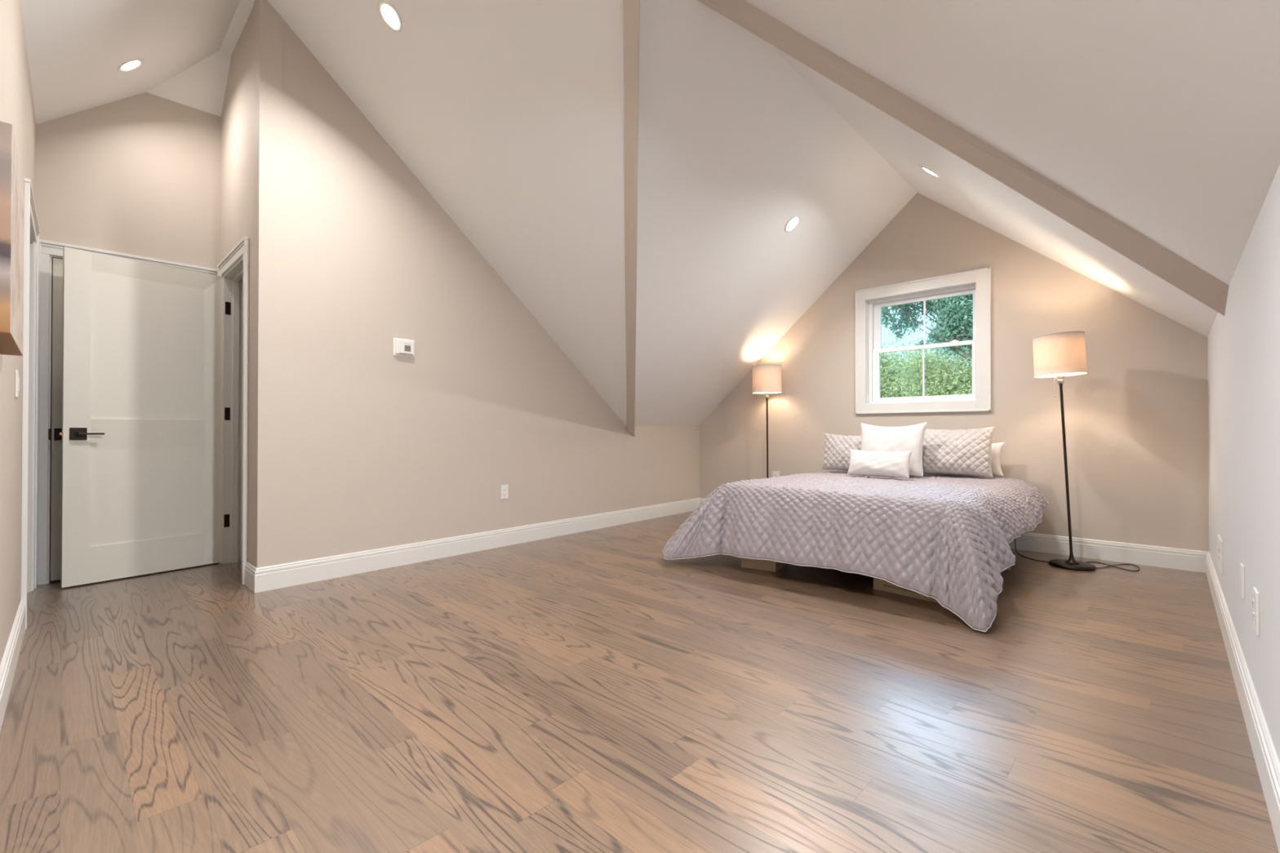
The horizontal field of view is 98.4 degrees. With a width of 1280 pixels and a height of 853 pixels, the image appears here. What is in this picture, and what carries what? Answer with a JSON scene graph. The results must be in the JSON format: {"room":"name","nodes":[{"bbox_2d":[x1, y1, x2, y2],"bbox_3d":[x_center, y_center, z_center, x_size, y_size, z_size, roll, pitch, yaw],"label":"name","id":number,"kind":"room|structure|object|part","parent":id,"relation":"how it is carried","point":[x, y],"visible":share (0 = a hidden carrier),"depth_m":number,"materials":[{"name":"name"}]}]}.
{"room":"bedroom","nodes":[
{"label":"bedroom","id":0,"kind":"room"},
{"bbox_2d":[0,0,35,665],"bbox_3d":[-1.889,-0.459,1.522,5.412,2.830,0.120,0,-1,44],"label":"wall","id":1,"kind":"structure","parent":0,"point":[16,104],"depth_m":2.19,"materials":[{"name":"beige paint"}]},
{"bbox_2d":[0,120,24,355],"bbox_3d":[-1.865,-0.509,1.620,0.630,0.540,0.055,0,-1,44],"label":"picture","id":2,"kind":"object","parent":1,"relation":"attached to","point":[11,193],"visible":1,"depth_m":1.43,"materials":[{"name":"paint"}]},
{"bbox_2d":[0,600,25,731],"bbox_3d":[-1.449,0.883,1.177,4.110,0.140,0.016,0,-1,44],"label":"baseboard","id":3,"kind":"structure","parent":1,"relation":"attached to","point":[11,656],"depth_m":2.06,"materials":[{"name":"white paint"}]},
{"bbox_2d":[14,369,19,398],"bbox_3d":[-2.621,-0.179,2.325,0.070,0.115,0.010,0,-1,44],"label":"light switch","id":4,"kind":"object","parent":1,"relation":"attached to","point":[17,377],"visible":1,"depth_m":2.30,"materials":[{"name":"white plastic"}]},
{"bbox_2d":[20,177,39,629],"bbox_3d":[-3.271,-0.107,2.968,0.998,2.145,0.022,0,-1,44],"label":"trim","id":5,"kind":"structure","parent":1,"relation":"attached to","point":[30,217],"depth_m":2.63,"materials":[{"name":"white paint"}]},
{"bbox_2d":[49,261,53,572],"bbox_3d":[-3.567,-0.284,3.000,2.900,2.500,2.800,0,-1,44],"label":"wall","id":6,"kind":"structure","parent":0,"point":[52,261],"depth_m":3.68,"materials":[{"name":"beige paint"}]},
{"bbox_2d":[35,92,221,566],"bbox_3d":[-3.428,-0.654,3.741,0.120,3.250,1.160,0,-1,44],"label":"wall","id":7,"kind":"structure","parent":0,"point":[140,175],"depth_m":3.70,"materials":[{"name":"beige paint"}]},
{"bbox_2d":[47,255,62,583],"bbox_3d":[-3.416,-0.044,3.750,0.116,2.030,0.815,0,-1,44],"label":"trim","id":8,"kind":"structure","parent":7,"relation":"attached to","point":[51,257],"depth_m":3.42,"materials":[{"name":"white paint"}]},
{"bbox_2d":[50,257,62,581],"bbox_3d":[-3.368,-0.044,3.705,0.089,2.006,0.791,0,-1,44],"label":"door","id":9,"kind":"structure","parent":7,"relation":"in","point":[57,292],"depth_m":3.44,"materials":[{"name":"beige paint"}]},
{"bbox_2d":[36,239,217,586],"bbox_3d":[-3.370,-0.085,3.691,0.028,2.112,0.911,0,-1,44],"label":"trim","id":10,"kind":"structure","parent":7,"relation":"attached to","point":[46,248],"depth_m":3.39,"materials":[{"name":"white paint"}]},
{"bbox_2d":[20,0,239,124],"bbox_3d":[-2.112,-2.208,2.329,3.989,1.002,1.024,0,-1,44],"label":"ceiling","id":11,"kind":"structure","parent":0,"point":[76,49],"depth_m":3.12,"materials":[{"name":"white paint"}]},
{"bbox_2d":[117,58,143,72],"bbox_3d":[-3.075,-2.180,3.336,0.152,0.100,0.118,0,-1,40],"label":"recessed light","id":12,"kind":"object","parent":11,"relation":"in","point":[131,64],"visible":1,"depth_m":3.33,"materials":[{"name":"white plastic"}]},
{"bbox_2d":[146,50,231,116],"bbox_3d":[-3.128,-2.434,3.813,0.470,0.530,0.660,0,-1,44],"label":"ceiling","id":13,"kind":"structure","parent":0,"point":[202,86],"depth_m":3.84,"materials":[{"name":"white paint"}]},
{"bbox_2d":[219,0,254,54],"bbox_3d":[-1.897,-2.634,2.964,2.487,0.140,0.186,0,-1,44],"label":"ceiling","id":14,"kind":"structure","parent":0,"point":[244,8],"depth_m":3.53,"materials":[{"name":"white paint"}]},
{"bbox_2d":[220,0,283,567],"bbox_3d":[-2.611,-0.794,3.681,1.144,3.530,0.120,0,-1,44],"label":"wall","id":15,"kind":"structure","parent":0,"point":[237,111],"depth_m":3.32,"materials":[{"name":"beige paint"}]},
{"bbox_2d":[59,246,223,587],"bbox_3d":[-3.213,-0.055,3.619,0.143,2.030,0.821,0,0,36],"label":"door","id":16,"kind":"structure","parent":15,"relation":"in","point":[142,433],"depth_m":3.57,"materials":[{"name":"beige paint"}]},
{"bbox_3d":[-3.343,0.044,3.356,0.046,0.034,0.125,0,0,36],"label":"handle lever","id":17,"kind":"part","parent":16,"relation":"part of","materials":[{"name":"brown metal"}]},
{"bbox_2d":[222,256,243,564],"bbox_3d":[-2.691,-0.084,3.762,0.750,2.110,0.142,0,-1,44],"label":"trim","id":18,"kind":"structure","parent":15,"relation":"attached to","point":[233,277],"depth_m":3.95,"materials":[{"name":"white paint"}]},
{"bbox_3d":[-2.939,0.670,3.929,0.002,0.090,0.032,0,-1,44],"label":"hinge plate","id":19,"kind":"part","parent":18,"relation":"part of","materials":[{"name":"brown metal"}]},
{"bbox_3d":[-2.939,-0.090,3.934,0.002,0.090,0.032,0,-1,44],"label":"hinge plate","id":20,"kind":"part","parent":18,"relation":"part of","materials":[{"name":"brown metal"}]},
{"bbox_3d":[-2.939,-0.844,3.939,0.002,0.090,0.032,0,-1,44],"label":"hinge plate","id":21,"kind":"part","parent":18,"relation":"part of","materials":[{"name":"brown metal"}]},
{"bbox_2d":[217,236,249,585],"bbox_3d":[-2.725,-0.097,3.683,0.858,2.135,0.028,0,-1,44],"label":"trim","id":22,"kind":"structure","parent":15,"relation":"attached to","point":[241,249],"depth_m":3.39,"materials":[{"name":"white paint"}]},
{"bbox_2d":[244,561,256,592],"bbox_3d":[-2.324,0.898,3.300,0.251,0.140,0.016,0,-1,44],"label":"baseboard","id":23,"kind":"structure","parent":15,"relation":"attached to","point":[250,570],"depth_m":3.29,"materials":[{"name":"white paint"}]},
{"bbox_2d":[267,0,626,426],"bbox_3d":[-0.341,-1.316,3.702,2.629,2.767,3.284,0,-1,44],"label":"ceiling","id":24,"kind":"structure","parent":0,"point":[509,113],"depth_m":3.33,"materials":[{"name":"white paint"}]},
{"bbox_2d":[377,0,402,31],"bbox_3d":[-1.353,-2.223,2.991,0.152,0.097,0.120,0,-1,40],"label":"recessed light","id":25,"kind":"object","parent":24,"relation":"in","point":[393,18],"visible":1,"depth_m":2.99,"materials":[{"name":"white plastic"}]},
{"bbox_2d":[251,0,699,568],"bbox_3d":[-0.809,-0.785,4.963,0.120,3.530,4.474,0,-1,41],"label":"wall","id":26,"kind":"structure","parent":0,"point":[380,449],"depth_m":3.87,"materials":[{"name":"beige paint"}]},
{"bbox_2d":[393,337,414,357],"bbox_3d":[-1.655,-0.555,3.886,0.028,0.124,0.154,0,-1,41],"label":"thermostat","id":27,"kind":"object","parent":26,"relation":"attached to","point":[402,347],"visible":1,"depth_m":3.87,"materials":[{"name":"white plastic"}]},
{"bbox_2d":[254,497,699,593],"bbox_3d":[-0.763,0.909,4.901,0.016,0.140,4.490,0,-1,41],"label":"baseboard","id":28,"kind":"structure","parent":26,"relation":"attached to","point":[296,573],"depth_m":4.07,"materials":[{"name":"white paint"}]},
{"bbox_2d":[500,484,508,499],"bbox_3d":[-1.107,0.536,4.516,0.010,0.115,0.070,0,-1,41],"label":"wall outlet","id":29,"kind":"object","parent":26,"relation":"attached to","point":[504,488],"visible":1,"depth_m":4.51,"materials":[{"name":"white plastic"}]},
{"bbox_2d":[622,0,639,435],"bbox_3d":[-0.067,-1.070,3.895,0.082,2.402,3.813,0,0,-1],"label":"ceiling beam","id":30,"kind":"structure","parent":26,"relation":"attached to","point":[631,8],"depth_m":3.07,"materials":[{"name":"beige paint"}]},
{"bbox_2d":[0,511,1279,852],"bbox_3d":[-0.977,1.019,3.426,6.840,0.100,7.210,0,-1,44],"label":"floor","id":31,"kind":"structure","parent":0,"point":[595,691],"depth_m":1.89,"materials":[{"name":"brown wood"}]},
{"bbox_2d":[741,556,787,572],"bbox_3d":[0.870,0.906,3.852,0.248,0.131,0.260,0,0,33],"label":"cardboard box","id":32,"kind":"object","parent":31,"relation":"on","point":[762,565],"visible":0.32,"depth_m":3.74,"materials":[{"name":"beige cardboard"}]},
{"bbox_2d":[751,362,782,478],"bbox_3d":[1.317,0.168,5.728,0.305,1.635,0.305,0,-1,44],"label":"floor lamp","id":33,"kind":"object","parent":31,"relation":"on","point":[766,378],"visible":0.8,"depth_m":5.62,"materials":[{"name":"beige fabric"}]},
{"bbox_2d":[763,391,768,407],"bbox_3d":[1.311,-0.281,5.737,0.063,0.168,0.046,0,-1,44],"label":"socket","id":34,"kind":"object","parent":33,"relation":"attached to","point":[766,393],"depth_m":5.72,"materials":[{"name":"silver metal"}]},
{"bbox_3d":[1.316,-0.629,5.735,0.295,0.008,0.295,0,-1,44],"label":"shade trim","id":35,"kind":"part","parent":33,"relation":"part of","materials":[{"name":"grey fabric"}]},
{"bbox_3d":[1.317,-0.351,5.732,0.305,0.008,0.305,0,-1,44],"label":"shade trim","id":36,"kind":"part","parent":33,"relation":"part of","materials":[{"name":"grey fabric"}]},
{"bbox_3d":[1.317,-0.490,5.733,0.303,0.282,0.303,0,-1,44],"label":"lamp shade","id":37,"kind":"part","parent":33,"relation":"part of","materials":[{"name":"fabric"}]},
{"bbox_2d":[662,470,1048,631],"bbox_3d":[1.591,0.676,4.081,2.222,0.573,2.333,0,-1,44],"label":"comforter","id":38,"kind":"object","parent":31,"relation":"on","point":[946,539],"visible":0.95,"depth_m":3.24,"materials":[{"name":"grey fabric"}]},
{"bbox_2d":[821,432,861,470],"bbox_3d":[1.907,0.225,4.885,0.175,0.335,0.622,0,-1,-44],"label":"pillow sham","id":39,"kind":"object","parent":38,"relation":"on","point":[837,455],"visible":0.52,"depth_m":4.93,"materials":[{"name":"white fabric"}]},
{"bbox_2d":[847,449,911,478],"bbox_3d":[1.860,0.288,4.314,0.144,0.206,0.477,0,-1,-43],"label":"lumbar cushion","id":40,"kind":"object","parent":38,"relation":"on","point":[862,463],"visible":1,"depth_m":4.25,"materials":[{"name":"white fabric"}]},
{"bbox_2d":[860,422,926,476],"bbox_3d":[2.049,0.182,4.525,0.527,0.431,0.197,0,-1,43],"label":"throw cushion","id":41,"kind":"object","parent":38,"relation":"on","point":[910,437],"visible":0.63,"depth_m":4.44,"materials":[{"name":"white fabric"}]},
{"bbox_2d":[922,426,995,477],"bbox_3d":[2.474,0.194,4.412,0.606,0.391,0.237,0,0,36],"label":"pillow sham","id":42,"kind":"object","parent":38,"relation":"on","point":[962,452],"visible":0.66,"depth_m":4.31,"materials":[{"name":"white fabric"}]},
{"bbox_2d":[991,442,1004,475],"bbox_3d":[2.631,0.257,4.541,0.622,0.267,0.155,0,-1,42],"label":"bed pillow","id":43,"kind":"object","parent":38,"relation":"on","point":[996,448],"visible":0.27,"depth_m":4.35,"materials":[{"name":"white fabric"}]},
{"bbox_2d":[873,577,938,603],"bbox_3d":[1.624,0.902,3.249,0.301,0.131,0.374,0,-1,-41],"label":"cardboard box","id":44,"kind":"object","parent":31,"relation":"on","point":[879,584],"visible":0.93,"depth_m":3.19,"materials":[{"name":"beige cardboard"}]},
{"bbox_2d":[1014,330,1139,571],"bbox_3d":[3.067,0.162,3.939,0.725,1.624,0.543,0,-1,44],"label":"floor lamp","id":45,"kind":"object","parent":31,"relation":"on","point":[1060,355],"visible":0.95,"depth_m":3.80,"materials":[{"name":"beige fabric"}]},
{"bbox_3d":[2.926,0.774,4.145,0.127,0.404,0.422,0,0,18],"label":"power cord","id":46,"kind":"part","parent":45,"relation":"part of","materials":[{"name":"black rubber"}]},
{"bbox_3d":[2.946,-0.640,3.895,0.295,0.019,0.295,0,-1,44],"label":"shade trim","id":47,"kind":"part","parent":45,"relation":"part of","materials":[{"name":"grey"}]},
{"bbox_2d":[1053,373,1064,397],"bbox_3d":[2.950,-0.292,3.889,0.062,0.170,0.046,0,-1,44],"label":"socket","id":48,"kind":"object","parent":45,"relation":"attached to","point":[1060,377],"depth_m":3.87,"materials":[{"name":"silver metal"}]},
{"bbox_3d":[2.953,-0.501,3.888,0.310,0.293,0.303,0,-1,44],"label":"lamp shade","id":49,"kind":"part","parent":45,"relation":"part of","materials":[{"name":"fabric"}]},
{"bbox_3d":[2.956,-0.362,3.884,0.305,0.020,0.305,0,-1,44],"label":"shade trim","id":50,"kind":"part","parent":45,"relation":"part of","materials":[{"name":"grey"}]},
{"bbox_3d":[3.265,0.967,3.828,0.340,0.009,0.228,0,0,19],"label":"power cord","id":51,"kind":"part","parent":45,"relation":"part of","materials":[{"name":"black plastic"}]},
{"bbox_2d":[626,0,916,426],"bbox_3d":[0.345,-1.075,4.458,2.685,2.328,3.912,0,-1,44],"label":"ceiling","id":52,"kind":"structure","parent":0,"point":[735,144],"depth_m":3.94,"materials":[{"name":"white paint"}]},
{"bbox_2d":[784,215,800,232],"bbox_3d":[1.197,-1.587,4.325,0.118,0.100,0.152,0,0,37],"label":"recessed light","id":53,"kind":"object","parent":52,"relation":"in","point":[792,223],"visible":1,"depth_m":4.32,"materials":[{"name":"white plastic"}]},
{"bbox_2d":[699,192,1208,551],"bbox_3d":[2.305,-0.562,5.190,4.500,3.087,0.160,0,-1,44],"label":"wall","id":54,"kind":"structure","parent":0,"point":[1136,423],"depth_m":4.33,"materials":[{"name":"beige paint"}]},
{"bbox_2d":[772,471,779,477],"bbox_3d":[1.448,0.534,5.885,0.085,0.115,0.010,0,-1,44],"label":"wall outlet","id":55,"kind":"object","parent":54,"relation":"attached to","point":[775,473],"visible":0.6,"depth_m":5.88,"materials":[{"name":"white plastic"}]},
{"bbox_2d":[854,266,991,413],"bbox_3d":[2.522,-0.711,4.961,1.116,1.178,0.181,0,-1,44],"label":"window","id":56,"kind":"structure","parent":54,"relation":"in","point":[868,303],"depth_m":4.93,"materials":[{"name":"white paint"}]},
{"bbox_3d":[2.548,-0.707,4.996,0.916,0.982,0.085,0,-1,44],"label":"frame","id":57,"kind":"part","parent":56,"relation":"part of","materials":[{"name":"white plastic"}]},
{"bbox_3d":[2.534,-0.486,4.975,0.860,0.493,0.028,0,-1,44],"label":"sash","id":58,"kind":"part","parent":56,"relation":"part of","materials":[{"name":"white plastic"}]},
{"bbox_3d":[2.558,-0.941,5.003,0.860,0.462,0.028,0,-1,44],"label":"sash","id":59,"kind":"part","parent":56,"relation":"part of","materials":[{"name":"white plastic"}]},
{"bbox_2d":[699,497,1207,573],"bbox_3d":[2.237,0.911,5.123,4.240,0.140,0.016,0,-1,44],"label":"baseboard","id":60,"kind":"structure","parent":54,"relation":"attached to","point":[1126,553],"depth_m":3.97,"materials":[{"name":"white paint"}]},
{"bbox_2d":[744,0,1279,337],"bbox_3d":[1.099,-1.593,2.478,2.503,2.230,5.735,0,-1,44],"label":"ceiling","id":61,"kind":"structure","parent":0,"point":[1162,117],"depth_m":1.70,"materials":[{"name":"white paint"}]},
{"bbox_2d":[920,165,939,177],"bbox_3d":[1.948,-1.712,3.713,0.118,0.099,0.152,0,-1,40],"label":"recessed light","id":62,"kind":"object","parent":61,"relation":"in","point":[929,171],"visible":1,"depth_m":3.71,"materials":[{"name":"white plastic"}]},
{"bbox_2d":[1207,164,1279,763],"bbox_3d":[1.878,0.166,1.600,0.120,1.580,5.610,0,-1,44],"label":"wall","id":63,"kind":"structure","parent":0,"point":[1243,344],"depth_m":1.71,"materials":[{"name":"white paint"}]},
{"bbox_2d":[697,0,1229,315],"bbox_3d":[1.327,-1.452,2.500,3.007,1.951,0.246,0,0,1],"label":"beam","id":64,"kind":"structure","parent":63,"relation":"attached to","point":[1159,260],"depth_m":2.46,"materials":[{"name":"beige paint"}]},
{"bbox_2d":[1217,534,1222,574],"bbox_3d":[2.867,0.629,2.724,0.010,0.177,0.377,0,-1,44],"label":"wall outlet","id":65,"kind":"object","parent":63,"relation":"attached to","point":[1220,543],"visible":1,"depth_m":2.72,"materials":[{"name":"white plastic"}]},
{"bbox_2d":[1240,563,1244,599],"bbox_3d":[2.140,0.549,1.962,0.007,0.115,0.075,0,-1,44],"label":"wall plate","id":66,"kind":"object","parent":63,"relation":"attached to","point":[1242,566],"visible":1,"depth_m":1.94,"materials":[{"name":"white plastic"}]},
{"bbox_2d":[1205,551,1279,852],"bbox_3d":[1.889,0.887,1.705,0.016,0.140,5.435,0,-1,44],"label":"baseboard","id":67,"kind":"structure","parent":63,"relation":"attached to","point":[1268,765],"depth_m":1.67,"materials":[{"name":"white paint"}]},
{"bbox_2d":[1252,586,1259,635],"bbox_3d":[1.841,0.552,1.653,0.010,0.125,0.085,0,-1,44],"label":"wall outlet","id":68,"kind":"object","parent":63,"relation":"attached to","point":[1255,600],"visible":1,"depth_m":1.62,"materials":[{"name":"white plastic"}]},
{"bbox_2d":[1252,598,1254,609],"bbox_3d":[1.839,0.532,1.655,0.002,0.027,0.033,0,-1,44],"label":"receptacle","id":69,"kind":"object","parent":68,"relation":"attached to","point":[1253,599],"depth_m":1.65,"materials":[{"name":"grey plastic"}]},
{"bbox_2d":[1252,611,1254,622],"bbox_3d":[1.839,0.571,1.655,0.002,0.027,0.033,0,-1,44],"label":"receptacle","id":70,"kind":"object","parent":68,"relation":"attached to","point":[1253,612],"depth_m":1.65,"materials":[{"name":"grey plastic"}]},
{"label":"outside","id":71,"kind":"structure","parent":0,"visible":0},
{"bbox_3d":[36.350,4.561,45.186,130.000,0.200,104.400,0,-1,44],"label":"ground","id":72,"kind":"structure","parent":71,"visible":0},
{"bbox_2d":[880,332,929,397],"bbox_3d":[11.112,-0.016,26.740,7.619,8.732,5.639,0,-1,44],"label":"bush","id":73,"kind":"object","parent":72,"relation":"on","point":[884,365],"visible":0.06,"depth_m":25.23,"materials":[{"name":"green plant"}]},
{"bbox_2d":[881,293,973,367],"bbox_3d":[6.002,0.458,10.154,3.548,7.539,2.591,0,0,31],"label":"tree","id":74,"kind":"object","parent":72,"relation":"on","point":[957,312],"visible":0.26,"depth_m":10.45,"materials":[{"name":"green plant"}]},
{"bbox_2d":[884,318,972,397],"bbox_3d":[11.123,-0.146,18.895,5.587,8.879,5.701,0,-1,44],"label":"hedge","id":75,"kind":"object","parent":72,"relation":"on","point":[940,377],"visible":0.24,"depth_m":18.92,"materials":[{"name":"green plant"}]},
{"bbox_2d":[954,363,972,395],"bbox_3d":[9.648,1.148,13.591,3.915,6.228,4.105,0,0,-25],"label":"tree","id":76,"kind":"object","parent":72,"relation":"on","point":[960,371],"visible":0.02,"depth_m":14.41,"materials":[{"name":"green plant"}]}
]}

